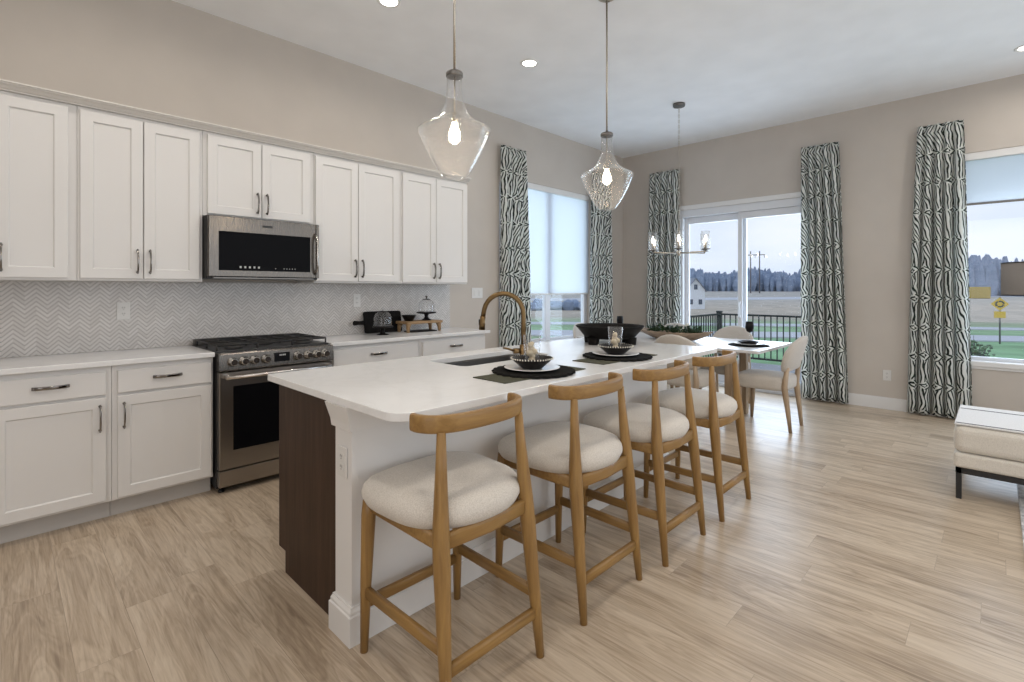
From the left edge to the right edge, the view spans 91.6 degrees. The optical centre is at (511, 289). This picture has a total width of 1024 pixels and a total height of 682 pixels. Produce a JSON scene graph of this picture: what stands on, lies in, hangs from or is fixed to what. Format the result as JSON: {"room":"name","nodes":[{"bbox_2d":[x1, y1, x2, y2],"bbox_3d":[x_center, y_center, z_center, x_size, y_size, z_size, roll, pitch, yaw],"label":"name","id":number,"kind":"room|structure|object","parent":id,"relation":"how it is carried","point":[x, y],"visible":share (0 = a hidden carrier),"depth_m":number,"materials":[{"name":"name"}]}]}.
{"room":"kitchen","nodes":[
{"label":"kitchen","id":0,"kind":"room"},
{"bbox_2d":[0,0,622,357],"bbox_3d":[-1.600,-0.366,4.491,0.160,3.370,9.720,0,0,44],"label":"wall","id":1,"kind":"structure","parent":0,"point":[170,57],"depth_m":4.10,"materials":[{"name":"beige paint"}]},
{"bbox_2d":[0,90,76,280],"bbox_3d":[-2.889,-0.566,2.776,0.383,1.030,0.682,0,0,44],"label":"upper cabinet","id":2,"kind":"object","parent":1,"relation":"attached to","point":[38,136],"visible":1,"depth_m":2.80,"materials":[{"name":"white paint"}]},
{"bbox_2d":[0,79,470,182],"bbox_3d":[-1.840,-1.103,3.853,0.385,0.044,3.700,0,0,44],"label":"trim","id":3,"kind":"structure","parent":2,"relation":"on","point":[5,85],"depth_m":3.33,"materials":[{"name":"beige paint"}]},
{"bbox_2d":[76,106,201,281],"bbox_3d":[-2.426,-0.566,3.252,0.383,1.030,0.644,0,0,44],"label":"upper cabinet","id":4,"kind":"object","parent":1,"relation":"attached to","point":[139,181],"visible":1,"depth_m":3.12,"materials":[{"name":"white paint"}]},
{"bbox_2d":[0,281,449,357],"bbox_3d":[-2.032,0.177,3.924,0.012,0.454,3.905,0,0,44],"label":"tile backsplash","id":5,"kind":"structure","parent":1,"relation":"attached to","point":[37,318],"depth_m":3.57,"materials":[{"name":"tile"}]},
{"bbox_2d":[117,302,129,319],"bbox_3d":[-2.597,0.146,3.329,0.008,0.116,0.072,0,0,44],"label":"wall outlet","id":6,"kind":"object","parent":5,"relation":"attached to","point":[123,308],"visible":1,"depth_m":3.33,"materials":[{"name":"white plastic"}]},
{"bbox_2d":[353,294,359,306],"bbox_3d":[-1.415,0.104,4.543,0.008,0.116,0.072,0,0,44],"label":"wall outlet","id":7,"kind":"object","parent":5,"relation":"attached to","point":[356,297],"visible":1,"depth_m":4.54,"materials":[{"name":"white plastic"}]},
{"bbox_2d":[202,131,312,223],"bbox_3d":[-1.931,-0.793,3.759,0.383,0.576,0.768,0,0,44],"label":"upper cabinet","id":8,"kind":"object","parent":1,"relation":"attached to","point":[242,178],"visible":0.97,"depth_m":3.61,"materials":[{"name":"white paint"}]},
{"bbox_2d":[202,215,318,279],"bbox_3d":[-1.889,-0.287,3.720,0.471,0.428,0.764,0,0,44],"label":"microwave","id":9,"kind":"object","parent":8,"relation":"attached to","point":[233,248],"visible":0.98,"depth_m":3.56,"materials":[{"name":"silver metal"}]},
{"bbox_2d":[297,153,399,283],"bbox_3d":[-1.384,-0.566,4.320,0.383,1.030,0.798,0,0,44],"label":"upper cabinet","id":10,"kind":"object","parent":1,"relation":"attached to","point":[356,205],"visible":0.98,"depth_m":4.19,"materials":[{"name":"white paint"}]},
{"bbox_2d":[400,170,466,283],"bbox_3d":[-0.828,-0.566,4.891,0.383,1.030,0.792,0,0,44],"label":"upper cabinet","id":11,"kind":"object","parent":1,"relation":"attached to","point":[433,210],"visible":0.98,"depth_m":4.75,"materials":[{"name":"white paint"}]},
{"bbox_2d":[472,288,482,297],"bbox_3d":[-0.391,0.043,5.610,0.010,0.116,0.164,0,0,44],"label":"light switch","id":12,"kind":"object","parent":1,"relation":"attached to","point":[476,292],"visible":1,"depth_m":5.61,"materials":[{"name":"white plastic"}]},
{"bbox_2d":[500,145,530,346],"bbox_3d":[0.057,-0.191,5.969,0.114,2.980,0.529,0,0,44],"label":"curtain","id":13,"kind":"object","parent":1,"relation":"attached to","point":[514,212],"visible":0.76,"depth_m":5.92,"materials":[{"name":"fabric"}]},
{"bbox_2d":[531,294,586,342],"bbox_3d":[0.460,-0.319,6.554,0.150,2.045,1.830,0,0,44],"label":"window","id":14,"kind":"structure","parent":1,"relation":"in","point":[546,337],"depth_m":6.60,"materials":[{"name":"white plastic"}]},
{"bbox_2d":[528,182,589,294],"bbox_3d":[0.471,-0.633,6.543,0.051,1.414,1.814,0,0,44],"label":"roller shade","id":15,"kind":"object","parent":1,"relation":"attached to","point":[558,219],"visible":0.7,"depth_m":6.67,"materials":[{"name":"fabric"}]},
{"bbox_2d":[590,171,612,322],"bbox_3d":[1.323,-0.191,7.267,0.116,2.980,0.541,0,0,44],"label":"panel","id":16,"kind":"object","parent":1,"relation":"attached to","point":[601,269],"visible":0.7,"depth_m":7.17,"materials":[{"name":"fabric"}]},
{"bbox_2d":[0,384,1023,681],"bbox_3d":[1.609,1.379,1.364,9.120,0.120,9.720,0,0,44],"label":"floor","id":17,"kind":"structure","parent":0,"point":[853,554],"depth_m":2.20,"materials":[{"name":"brown wood"}]},
{"bbox_2d":[0,366,110,543],"bbox_3d":[-2.644,0.877,2.843,0.616,0.883,0.502,0,0,44],"label":"base cabinet","id":18,"kind":"object","parent":17,"relation":"on","point":[55,426],"visible":0.96,"depth_m":2.67,"materials":[{"name":"white paint"}]},
{"bbox_2d":[110,357,212,515],"bbox_3d":[-2.288,0.877,3.208,0.616,0.883,0.514,0,0,44],"label":"base cabinet","id":19,"kind":"object","parent":17,"relation":"on","point":[162,412],"visible":0.96,"depth_m":3.02,"materials":[{"name":"white paint"}]},
{"bbox_2d":[192,333,333,492],"bbox_3d":[-1.806,0.840,3.642,0.700,0.958,0.760,0,0,44],"label":"gas range","id":20,"kind":"object","parent":17,"relation":"on","point":[245,403],"visible":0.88,"depth_m":3.33,"materials":[{"name":"silver metal"}]},
{"bbox_2d":[192,333,328,352],"bbox_3d":[-1.851,0.388,3.686,0.573,0.052,0.759,0,0,44],"label":"cooktop","id":21,"kind":"object","parent":20,"relation":"in","point":[283,340],"depth_m":3.59,"materials":[{"name":"black metal"}]},
{"bbox_2d":[331,339,418,365],"bbox_3d":[-1.277,0.877,4.246,0.616,0.883,0.823,0,0,44],"label":"base cabinet","id":22,"kind":"object","parent":17,"relation":"on","point":[372,352],"visible":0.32,"depth_m":4.03,"materials":[{"name":"white paint"}]},
{"bbox_2d":[314,327,489,346],"bbox_3d":[-0.999,0.420,4.550,0.592,0.030,1.648,0,0,44],"label":"countertop","id":23,"kind":"structure","parent":22,"relation":"on","point":[360,338],"depth_m":4.36,"materials":[{"name":"white stone"}]},
{"bbox_2d":[353,311,401,333],"bbox_3d":[-1.252,0.306,4.648,0.051,0.197,0.500,0,0,44],"label":"cutting board","id":24,"kind":"object","parent":23,"relation":"on","point":[381,318],"visible":0.94,"depth_m":4.65,"materials":[{"name":"black wood"}]},
{"bbox_2d":[372,311,392,334],"bbox_3d":[-1.150,0.284,4.430,0.184,0.240,0.184,0,0,44],"label":"cake stand","id":25,"kind":"object","parent":23,"relation":"on","point":[382,327],"visible":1,"depth_m":4.40,"materials":[{"name":"black ceramic"}]},
{"bbox_2d":[396,319,442,332],"bbox_3d":[-0.893,0.354,4.815,0.200,0.103,0.410,0,0,44],"label":"wooden riser","id":26,"kind":"object","parent":23,"relation":"on","point":[438,322],"visible":0.98,"depth_m":4.73,"materials":[{"name":"brown wood"}]},
{"bbox_2d":[401,315,415,320],"bbox_3d":[-0.984,0.274,4.750,0.140,0.056,0.140,0,0,44],"label":"bowl","id":27,"kind":"object","parent":26,"relation":"on","point":[405,317],"visible":0.99,"depth_m":4.70,"materials":[{"name":"black ceramic"}]},
{"bbox_2d":[416,296,435,319],"bbox_3d":[-0.837,0.183,4.872,0.194,0.239,0.194,0,0,44],"label":"cake stand","id":28,"kind":"object","parent":26,"relation":"on","point":[426,313],"visible":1,"depth_m":4.85,"materials":[{"name":"black ceramic"}]},
{"bbox_2d":[404,329,436,332],"bbox_3d":[-0.879,0.401,4.801,0.150,0.008,0.300,0,0,44],"label":"serving tray","id":29,"kind":"object","parent":23,"relation":"on","point":[423,330],"visible":0.96,"depth_m":4.79,"materials":[{"name":"black wood"}]},
{"bbox_2d":[360,392,543,681],"bbox_3d":[-0.225,0.859,1.814,0.528,0.924,0.532,0,0,44],"label":"bar stool","id":30,"kind":"object","parent":17,"relation":"on","point":[474,495],"visible":1,"depth_m":1.69,"materials":[{"name":"brown wood"}]},
{"bbox_2d":[362,451,519,529],"bbox_3d":[-0.235,0.711,1.824,0.500,0.105,0.532,0,0,44],"label":"seat cushion","id":31,"kind":"object","parent":30,"relation":"on","point":[482,490],"depth_m":1.68,"materials":[{"name":"beige fabric"}]},
{"bbox_2d":[419,334,484,355],"bbox_3d":[-0.716,0.877,4.822,0.616,0.883,0.782,0,0,44],"label":"base cabinet","id":32,"kind":"object","parent":17,"relation":"on","point":[442,345],"visible":0.23,"depth_m":4.60,"materials":[{"name":"white paint"}]},
{"bbox_2d":[279,364,669,648],"bbox_3d":[0.007,0.877,2.979,0.751,0.883,2.519,0,0,44],"label":"kitchen island","id":33,"kind":"object","parent":17,"relation":"on","point":[320,510],"visible":0.32,"depth_m":2.08,"materials":[{"name":"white wood"}]},
{"bbox_2d":[337,444,346,478],"bbox_3d":[-0.646,0.654,1.891,0.072,0.116,0.008,0,0,44],"label":"wall outlet","id":34,"kind":"object","parent":33,"relation":"attached to","point":[341,451],"visible":1,"depth_m":1.88,"materials":[{"name":"white plastic"}]},
{"bbox_2d":[268,337,716,421],"bbox_3d":[0.129,0.420,2.905,1.120,0.030,2.570,0,0,44],"label":"island countertop","id":35,"kind":"structure","parent":33,"relation":"on","point":[387,390],"depth_m":2.25,"materials":[{"name":"white stone"}]},
{"bbox_2d":[444,354,516,365],"bbox_3d":[-0.120,0.532,2.972,0.374,0.194,0.754,0,0,44],"label":"sink","id":36,"kind":"object","parent":35,"relation":"in","point":[472,362],"visible":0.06,"depth_m":3.14,"materials":[{"name":"grey metal"}]},
{"bbox_2d":[479,291,526,354],"bbox_3d":[-0.054,0.208,2.865,0.294,0.394,0.078,0,0,11],"label":"kitchen faucet","id":37,"kind":"object","parent":35,"relation":"on","point":[522,349],"visible":0.84,"depth_m":2.85,"materials":[{"name":"gold metal"}]},
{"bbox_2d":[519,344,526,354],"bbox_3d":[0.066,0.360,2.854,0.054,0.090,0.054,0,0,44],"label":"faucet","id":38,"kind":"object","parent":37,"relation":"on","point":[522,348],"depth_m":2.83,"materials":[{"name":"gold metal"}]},
{"bbox_2d":[473,365,585,383],"bbox_3d":[0.097,0.403,2.398,0.225,0.004,0.560,0,0,44],"label":"napkin","id":39,"kind":"object","parent":35,"relation":"on","point":[491,377],"visible":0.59,"depth_m":2.23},
{"bbox_2d":[491,365,575,378],"bbox_3d":[0.105,0.396,2.432,0.412,0.009,0.412,0,0,44],"label":"placemat","id":40,"kind":"object","parent":39,"relation":"on","point":[563,371],"visible":0.7,"depth_m":2.32,"materials":[{"name":"wicker"}]},
{"bbox_2d":[504,363,559,371],"bbox_3d":[0.098,0.385,2.439,0.274,0.016,0.274,0,0,44],"label":"dinner plate","id":41,"kind":"object","parent":40,"relation":"on","point":[514,366],"visible":0.73,"depth_m":2.42,"materials":[{"name":"white ceramic"}]},
{"bbox_2d":[511,354,552,369],"bbox_3d":[0.098,0.359,2.439,0.211,0.054,0.210,0,0,44],"label":"bowl","id":42,"kind":"object","parent":41,"relation":"on","point":[540,362],"visible":0.92,"depth_m":2.39,"materials":[{"name":"black ceramic"}]},
{"bbox_3d":[0.098,0.300,2.446,0.088,0.150,0.088,0,0,44],"label":"glass tumbler","id":43,"kind":"object","parent":42,"relation":"in","visible":0},
{"bbox_2d":[526,341,537,359],"bbox_3d":[0.097,0.313,2.447,0.043,0.112,0.062,0,0,44],"label":"ornament","id":44,"kind":"object","parent":43,"relation":"in","point":[531,352],"visible":0.92,"depth_m":2.43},
{"bbox_2d":[576,323,644,344],"bbox_3d":[0.730,0.337,3.722,0.506,0.136,0.506,0,0,44],"label":"footed bowl","id":45,"kind":"object","parent":35,"relation":"on","point":[592,332],"visible":0.95,"depth_m":3.59,"materials":[{"name":"black wood"}]},
{"bbox_2d":[572,353,656,364],"bbox_3d":[0.617,0.403,2.932,0.225,0.004,0.560,0,0,44],"label":"napkin","id":46,"kind":"object","parent":35,"relation":"on","point":[586,360],"visible":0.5,"depth_m":2.76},
{"bbox_2d":[582,352,652,360],"bbox_3d":[0.625,0.396,2.965,0.412,0.009,0.412,0,0,44],"label":"placemat","id":47,"kind":"object","parent":46,"relation":"on","point":[641,356],"visible":0.69,"depth_m":2.87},
{"bbox_2d":[592,350,638,356],"bbox_3d":[0.618,0.385,2.972,0.274,0.016,0.274,0,0,44],"label":"dinner plate","id":48,"kind":"object","parent":47,"relation":"on","point":[599,352],"visible":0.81,"depth_m":2.95,"materials":[{"name":"white ceramic"}]},
{"bbox_2d":[598,343,633,354],"bbox_3d":[0.618,0.359,2.972,0.211,0.054,0.210,0,0,44],"label":"bowl","id":49,"kind":"object","parent":48,"relation":"on","point":[619,350],"visible":0.94,"depth_m":2.92,"materials":[{"name":"black ceramic"}]},
{"bbox_3d":[0.618,0.300,2.979,0.088,0.150,0.088,0,0,44],"label":"glass tumbler","id":50,"kind":"object","parent":49,"relation":"in","visible":0},
{"bbox_2d":[611,332,619,346],"bbox_3d":[0.619,0.313,2.982,0.043,0.112,0.062,0,0,44],"label":"ornament","id":51,"kind":"object","parent":50,"relation":"in","point":[615,340],"visible":0.91,"depth_m":2.97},
{"bbox_2d":[495,372,641,625],"bbox_3d":[0.252,0.859,2.289,0.528,0.924,0.532,0,0,44],"label":"bar stool","id":52,"kind":"object","parent":17,"relation":"on","point":[558,452],"visible":0.94,"depth_m":2.14,"materials":[{"name":"brown wood"}]},
{"bbox_2d":[498,421,622,473],"bbox_3d":[0.242,0.711,2.299,0.500,0.105,0.532,0,0,44],"label":"seat cushion","id":53,"kind":"object","parent":52,"relation":"on","point":[600,451],"depth_m":2.15,"materials":[{"name":"beige fabric"}]},
{"bbox_2d":[573,323,583,337],"bbox_3d":[1.075,0.877,6.290,0.589,0.887,0.490,0,0,44],"label":"dining chair","id":54,"kind":"object","parent":17,"relation":"on","point":[576,332],"visible":0.08,"depth_m":6.33,"materials":[{"name":"fabric"}]},
{"bbox_2d":[582,360,705,566],"bbox_3d":[0.701,0.859,2.703,0.528,0.924,0.532,0,0,44],"label":"bar stool","id":55,"kind":"object","parent":17,"relation":"on","point":[655,430],"visible":0.9,"depth_m":2.55,"materials":[{"name":"brown wood"}]},
{"bbox_2d":[583,403,688,442],"bbox_3d":[0.691,0.711,2.712,0.500,0.105,0.532,0,0,44],"label":"seat cushion","id":56,"kind":"object","parent":55,"relation":"on","point":[673,426],"depth_m":2.56,"materials":[{"name":"beige fabric"}]},
{"bbox_2d":[664,323,686,388],"bbox_3d":[1.941,0.877,6.262,0.490,0.887,0.589,0,0,44],"label":"dining chair","id":57,"kind":"object","parent":17,"relation":"on","point":[672,324],"visible":0.06,"depth_m":6.39,"materials":[{"name":"brown wood"}]},
{"bbox_2d":[577,332,791,413],"bbox_3d":[1.864,0.941,5.598,2.055,0.756,1.040,0,0,44],"label":"dining table","id":58,"kind":"object","parent":17,"relation":"on","point":[721,344],"visible":0.37,"depth_m":5.16,"materials":[{"name":"white"}]},
{"bbox_2d":[641,328,712,340],"bbox_3d":[1.809,0.506,5.553,0.860,0.114,0.350,0,0,44],"label":"dough bowl","id":59,"kind":"object","parent":58,"relation":"on","point":[691,336],"visible":0.59,"depth_m":5.35,"materials":[{"name":"brown wood"}]},
{"bbox_2d":[647,323,664,331],"bbox_3d":[1.656,0.434,5.703,0.219,0.106,0.217,0,0,44],"label":"bunch","id":60,"kind":"object","parent":59,"relation":"in","point":[659,327],"visible":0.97,"depth_m":5.67,"materials":[{"name":"green plant"}]},
{"bbox_2d":[663,324,682,332],"bbox_3d":[1.798,0.436,5.560,0.213,0.102,0.218,0,0,23],"label":"bunch","id":61,"kind":"object","parent":59,"relation":"in","point":[677,327],"visible":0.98,"depth_m":5.53,"materials":[{"name":"green plant"}]},
{"bbox_2d":[681,325,702,332],"bbox_3d":[1.957,0.437,5.421,0.214,0.099,0.214,0,0,44],"label":"bunch","id":62,"kind":"object","parent":59,"relation":"in","point":[694,329],"visible":0.92,"depth_m":5.38,"materials":[{"name":"green plant"}]},
{"bbox_2d":[728,343,769,346],"bbox_3d":[2.375,0.559,5.002,0.384,0.007,0.384,0,0,44],"label":"placemat","id":63,"kind":"object","parent":58,"relation":"on","point":[731,344],"visible":0.72,"depth_m":4.92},
{"bbox_2d":[734,342,762,344],"bbox_3d":[2.375,0.548,5.002,0.274,0.016,0.274,0,0,44],"label":"dinner plate","id":64,"kind":"object","parent":63,"relation":"on","point":[734,342],"visible":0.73,"depth_m":4.93,"materials":[{"name":"white ceramic"}]},
{"bbox_2d":[738,340,758,343],"bbox_3d":[2.375,0.535,5.002,0.200,0.028,0.200,0,0,44],"label":"bowl","id":65,"kind":"object","parent":64,"relation":"on","point":[740,341],"visible":0.94,"depth_m":4.99,"materials":[{"name":"black ceramic"}]},
{"bbox_2d":[745,321,753,332],"bbox_3d":[2.501,0.452,5.243,0.082,0.222,0.082,0,0,44],"label":"goblet","id":66,"kind":"object","parent":58,"relation":"on","point":[749,326],"visible":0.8,"depth_m":5.21,"materials":[{"name":"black glass"}]},
{"bbox_2d":[654,334,716,391],"bbox_3d":[1.725,0.877,4.980,0.490,0.887,0.589,0,0,44],"label":"dining chair","id":67,"kind":"object","parent":17,"relation":"on","point":[699,378],"visible":0.3,"depth_m":4.77,"materials":[{"name":"fabric"}]},
{"bbox_2d":[644,350,750,521],"bbox_3d":[1.163,0.859,3.160,0.528,0.924,0.532,0,0,44],"label":"bar stool","id":68,"kind":"object","parent":17,"relation":"on","point":[714,410],"visible":0.89,"depth_m":3.01,"materials":[{"name":"brown wood"}]},
{"bbox_2d":[645,387,737,418],"bbox_3d":[1.153,0.711,3.170,0.500,0.105,0.532,0,0,44],"label":"seat cushion","id":69,"kind":"object","parent":68,"relation":"on","point":[725,406],"depth_m":3.01,"materials":[{"name":"beige fabric"}]},
{"bbox_2d":[699,326,753,402],"bbox_3d":[2.471,0.877,5.745,0.490,0.887,0.589,0,0,44],"label":"dining chair","id":70,"kind":"object","parent":17,"relation":"on","point":[734,332],"visible":0.27,"depth_m":5.86,"materials":[{"name":"fabric"}]},
{"bbox_2d":[738,336,807,433],"bbox_3d":[2.533,0.877,4.835,0.589,0.887,0.490,0,0,44],"label":"dining chair","id":71,"kind":"object","parent":17,"relation":"on","point":[783,380],"visible":0.98,"depth_m":4.67,"materials":[{"name":"fabric"}]},
{"bbox_2d":[953,424,1023,498],"bbox_3d":[3.537,1.088,2.949,1.350,0.462,0.760,0,0,44],"label":"upholstered bench","id":72,"kind":"object","parent":17,"relation":"on","point":[980,452],"visible":0.87,"depth_m":3.04,"materials":[{"name":"beige fabric"}]},
{"bbox_2d":[953,448,1023,478],"bbox_3d":[3.537,1.075,2.949,1.350,0.092,0.760,0,0,44],"label":"cushion","id":73,"kind":"object","parent":72,"relation":"on","point":[984,464],"depth_m":3.04,"materials":[{"name":"fabric"}]},
{"bbox_2d":[954,405,1023,433],"bbox_3d":[3.529,0.850,2.934,1.352,0.013,0.692,0,0,44],"label":"throw blanket","id":74,"kind":"object","parent":72,"relation":"on","point":[972,416],"visible":1,"depth_m":3.25,"materials":[{"name":"fabric"}]},
{"bbox_2d":[954,424,1023,461],"bbox_3d":[3.537,0.943,2.949,1.350,0.172,0.760,0,0,44],"label":"cushion","id":75,"kind":"object","parent":72,"relation":"on","point":[983,444],"depth_m":3.04,"materials":[{"name":"fabric"}]},
{"bbox_2d":[1017,484,1023,547],"bbox_3d":[4.242,1.313,2.422,2.505,0.011,2.810,0,0,44],"label":"area rug","id":76,"kind":"object","parent":17,"relation":"on","point":[1020,487],"visible":0.25,"depth_m":3.02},
{"bbox_2d":[1000,261,1023,295],"bbox_3d":[4.363,0.540,4.126,0.455,1.532,0.455,0,0,44],"label":"floor lamp","id":77,"kind":"object","parent":76,"relation":"on","point":[1012,273],"visible":0.93,"depth_m":4.12,"materials":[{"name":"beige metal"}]},
{"bbox_3d":[-2.994,0.877,2.484,0.616,0.883,0.498,0,0,44],"label":"base cabinet","id":78,"kind":"object","parent":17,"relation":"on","visible":0},
{"bbox_2d":[0,345,214,375],"bbox_3d":[-2.648,0.420,2.859,0.592,0.030,1.519,0,0,44],"label":"countertop","id":79,"kind":"structure","parent":78,"relation":"on","point":[43,363],"depth_m":2.91,"materials":[{"name":"white stone"}]},
{"bbox_2d":[172,0,1023,157],"bbox_3d":[1.609,-2.126,1.364,9.120,0.150,9.720,0,0,44],"label":"ceiling","id":80,"kind":"structure","parent":0,"point":[736,66],"depth_m":4.28,"materials":[{"name":"paint"}]},
{"bbox_2d":[377,0,400,7],"bbox_3d":[-0.875,-2.048,3.545,0.172,0.005,0.172,0,0,44],"label":"recessed light","id":81,"kind":"object","parent":80,"relation":"in","point":[385,3],"visible":1,"depth_m":3.57,"materials":[{"name":"white"}]},
{"bbox_2d":[418,0,490,180],"bbox_3d":[-0.287,-1.301,2.486,0.362,1.498,0.362,0,0,44],"label":"pendant light","id":82,"kind":"object","parent":80,"relation":"hanging from","point":[454,74],"visible":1,"depth_m":2.47,"materials":[{"name":"clear glass"}]},
{"bbox_2d":[452,77,456,121],"bbox_3d":[-0.287,-0.958,2.486,0.021,0.248,0.021,0,0,44],"label":"socket","id":83,"kind":"object","parent":82,"relation":"attached to","point":[454,119],"depth_m":2.48,"materials":[{"name":"silver metal"}]},
{"bbox_2d":[520,59,538,67],"bbox_3d":[0.159,-2.048,4.516,0.172,0.005,0.172,0,0,44],"label":"recessed light","id":84,"kind":"object","parent":80,"relation":"in","point":[529,63],"visible":1,"depth_m":4.51,"materials":[{"name":"white"}]},
{"bbox_2d":[581,0,633,210],"bbox_3d":[0.658,-1.301,3.454,0.362,1.498,0.362,0,0,44],"label":"pendant light","id":85,"kind":"object","parent":80,"relation":"hanging from","point":[606,179],"visible":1,"depth_m":3.45,"materials":[{"name":"clear glass"}]},
{"bbox_2d":[605,137,607,168],"bbox_3d":[0.658,-0.958,3.454,0.021,0.248,0.021,0,0,44],"label":"socket","id":86,"kind":"object","parent":85,"relation":"attached to","point":[606,163],"depth_m":3.45,"materials":[{"name":"silver metal"}]},
{"bbox_2d":[648,102,709,255],"bbox_3d":[1.849,-1.208,5.515,0.714,1.684,0.656,0,0,44],"label":"chandelier","id":87,"kind":"object","parent":80,"relation":"hanging from","point":[677,105],"visible":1,"depth_m":5.51,"materials":[{"name":"silver metal"}]},
{"bbox_2d":[623,74,1023,411],"bbox_3d":[5.002,-0.366,4.732,8.960,3.370,0.160,0,0,44],"label":"wall","id":88,"kind":"structure","parent":0,"point":[877,143],"depth_m":5.60,"materials":[{"name":"beige paint"}]},
{"bbox_2d":[646,169,680,327],"bbox_3d":[2.200,-0.206,7.249,0.521,3.010,0.111,0,0,44],"label":"panel","id":89,"kind":"object","parent":88,"relation":"attached to","point":[663,271],"visible":0.7,"depth_m":7.23,"materials":[{"name":"fabric"}]},
{"bbox_2d":[680,192,819,399],"bbox_3d":[3.055,0.067,6.588,1.800,2.505,0.178,0,0,44],"label":"door","id":90,"kind":"structure","parent":88,"relation":"in","point":[741,212],"depth_m":6.60,"materials":[{"name":"white plastic"}]},
{"bbox_2d":[801,141,847,403],"bbox_3d":[3.655,-0.201,5.829,0.478,3.000,0.109,0,0,44],"label":"curtain","id":91,"kind":"object","parent":88,"relation":"attached to","point":[824,377],"visible":0.98,"depth_m":5.82,"materials":[{"name":"fabric"}]},
{"bbox_2d":[883,370,890,380],"bbox_3d":[4.120,0.947,5.473,0.072,0.116,0.008,0,0,44],"label":"wall outlet","id":92,"kind":"object","parent":88,"relation":"attached to","point":[886,373],"visible":1,"depth_m":5.47,"materials":[{"name":"white plastic"}]},
{"bbox_2d":[827,393,955,418],"bbox_3d":[5.814,1.254,3.817,6.000,0.130,0.016,0,0,44],"label":"baseboard","id":93,"kind":"structure","parent":88,"relation":"attached to","point":[887,403],"depth_m":5.52,"materials":[{"name":"white paint"}]},
{"bbox_2d":[907,119,971,417],"bbox_3d":[4.384,-0.201,5.121,0.516,3.000,0.113,0,0,44],"label":"curtain","id":94,"kind":"object","parent":88,"relation":"attached to","point":[939,349],"visible":0.99,"depth_m":5.09,"materials":[{"name":"fabric"}]},
{"bbox_2d":[965,146,1023,205],"bbox_3d":[5.214,-1.108,4.455,1.834,0.524,0.051,0,0,44],"label":"roller shade","id":95,"kind":"object","parent":88,"relation":"attached to","point":[992,176],"visible":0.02,"depth_m":4.90,"materials":[{"name":"fabric"}]},
{"bbox_2d":[971,356,1023,372],"bbox_3d":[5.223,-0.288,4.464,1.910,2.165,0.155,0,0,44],"label":"window sill","id":96,"kind":"structure","parent":88,"relation":"in","point":[977,362],"depth_m":4.87,"materials":[{"name":"white plastic"}]},
{"label":"outside","id":97,"kind":"structure","parent":0,"visible":0},
{"bbox_2d":[751,362,800,382],"bbox_3d":[4.293,1.479,7.880,3.450,0.080,3.320,0,0,44],"label":"deck","id":98,"kind":"object","parent":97,"point":[753,365],"depth_m":9.15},
{"bbox_2d":[690,311,800,361],"bbox_3d":[4.290,0.939,7.870,3.364,1.000,3.244,0,0,44],"label":"deck railing","id":99,"kind":"object","parent":98,"relation":"on","point":[717,317],"visible":0.27,"depth_m":9.58,"materials":[{"name":"black"}]},
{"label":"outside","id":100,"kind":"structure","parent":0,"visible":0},
{"bbox_2d":[531,291,1023,364],"bbox_3d":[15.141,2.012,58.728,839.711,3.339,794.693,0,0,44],"label":"ground","id":101,"kind":"structure","parent":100,"point":[981,310],"depth_m":66.23,"materials":[{"name":"green plant"}]},
{"bbox_2d":[531,299,580,310],"bbox_3d":[3.356,2.730,85.802,30.879,2.265,8.852,0,0,4],"label":"hedgerow","id":102,"kind":"object","parent":101,"relation":"on","point":[536,305],"visible":0.2,"depth_m":84.32,"materials":[{"name":"plant"}]},
{"bbox_2d":[690,278,706,308],"bbox_3d":[33.763,0.875,93.856,3.800,5.950,7.800,0,0,7],"label":"house","id":103,"kind":"structure","parent":101,"relation":"on","point":[697,290],"depth_m":90.34,"materials":[{"name":"white"}]},
{"bbox_2d":[747,251,764,292],"bbox_3d":[93.973,-6.446,192.571,6.800,16.500,0.481,0,0,26],"label":"pole","id":104,"kind":"object","parent":101,"relation":"on","point":[759,254],"visible":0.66,"depth_m":191.72,"materials":[{"name":"grey"}]},
{"bbox_2d":[690,254,1023,296],"bbox_3d":[130.620,-5.802,214.862,219.291,16.378,120.732,0,0,44],"label":"woodland","id":105,"kind":"object","parent":101,"relation":"on","point":[986,272],"visible":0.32,"depth_m":217.15,"materials":[{"name":"plant"}]},
{"bbox_2d":[969,287,990,298],"bbox_3d":[117.752,0.863,125.414,4.000,2.900,3.000,0,0,44],"label":"dumpster","id":106,"kind":"object","parent":101,"relation":"on","point":[974,292],"visible":0.84,"depth_m":124.21,"materials":[{"name":"yellow metal"}]},
{"bbox_2d":[971,335,995,356],"bbox_3d":[9.328,1.346,10.006,0.490,1.054,0.580,0,0,-33],"label":"shrub","id":107,"kind":"object","parent":101,"relation":"on","point":[979,352],"visible":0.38,"depth_m":10.01,"materials":[{"name":"green plant"}]},
{"bbox_2d":[991,297,1008,343],"bbox_3d":[19.722,1.267,20.137,0.540,1.897,0.083,0,0,44],"label":"road sign","id":108,"kind":"object","parent":101,"relation":"on","point":[999,303],"visible":0.97,"depth_m":20.12,"materials":[{"name":"yellow"}]},
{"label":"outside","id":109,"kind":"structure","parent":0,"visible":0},
{"bbox_2d":[531,330,1023,341],"bbox_3d":[14.995,2.917,23.501,110.332,1.889,107.707,0,0,44],"label":"road","id":110,"kind":"structure","parent":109,"point":[980,338],"depth_m":23.00,"materials":[{"name":"asphalt"}]},
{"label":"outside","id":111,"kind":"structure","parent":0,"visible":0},
{"bbox_2d":[531,322,1023,330],"bbox_3d":[14.993,3.083,35.000,110.192,1.562,107.564,0,0,44],"label":"road","id":112,"kind":"structure","parent":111,"point":[532,323],"depth_m":33.92,"materials":[{"name":"asphalt"}]},
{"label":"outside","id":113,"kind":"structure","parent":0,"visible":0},
{"bbox_2d":[531,296,1022,300],"bbox_3d":[-5.023,2.307,139.989,233.129,1.847,227.837,0,0,44],"label":"road","id":114,"kind":"structure","parent":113,"point":[729,298],"depth_m":138.99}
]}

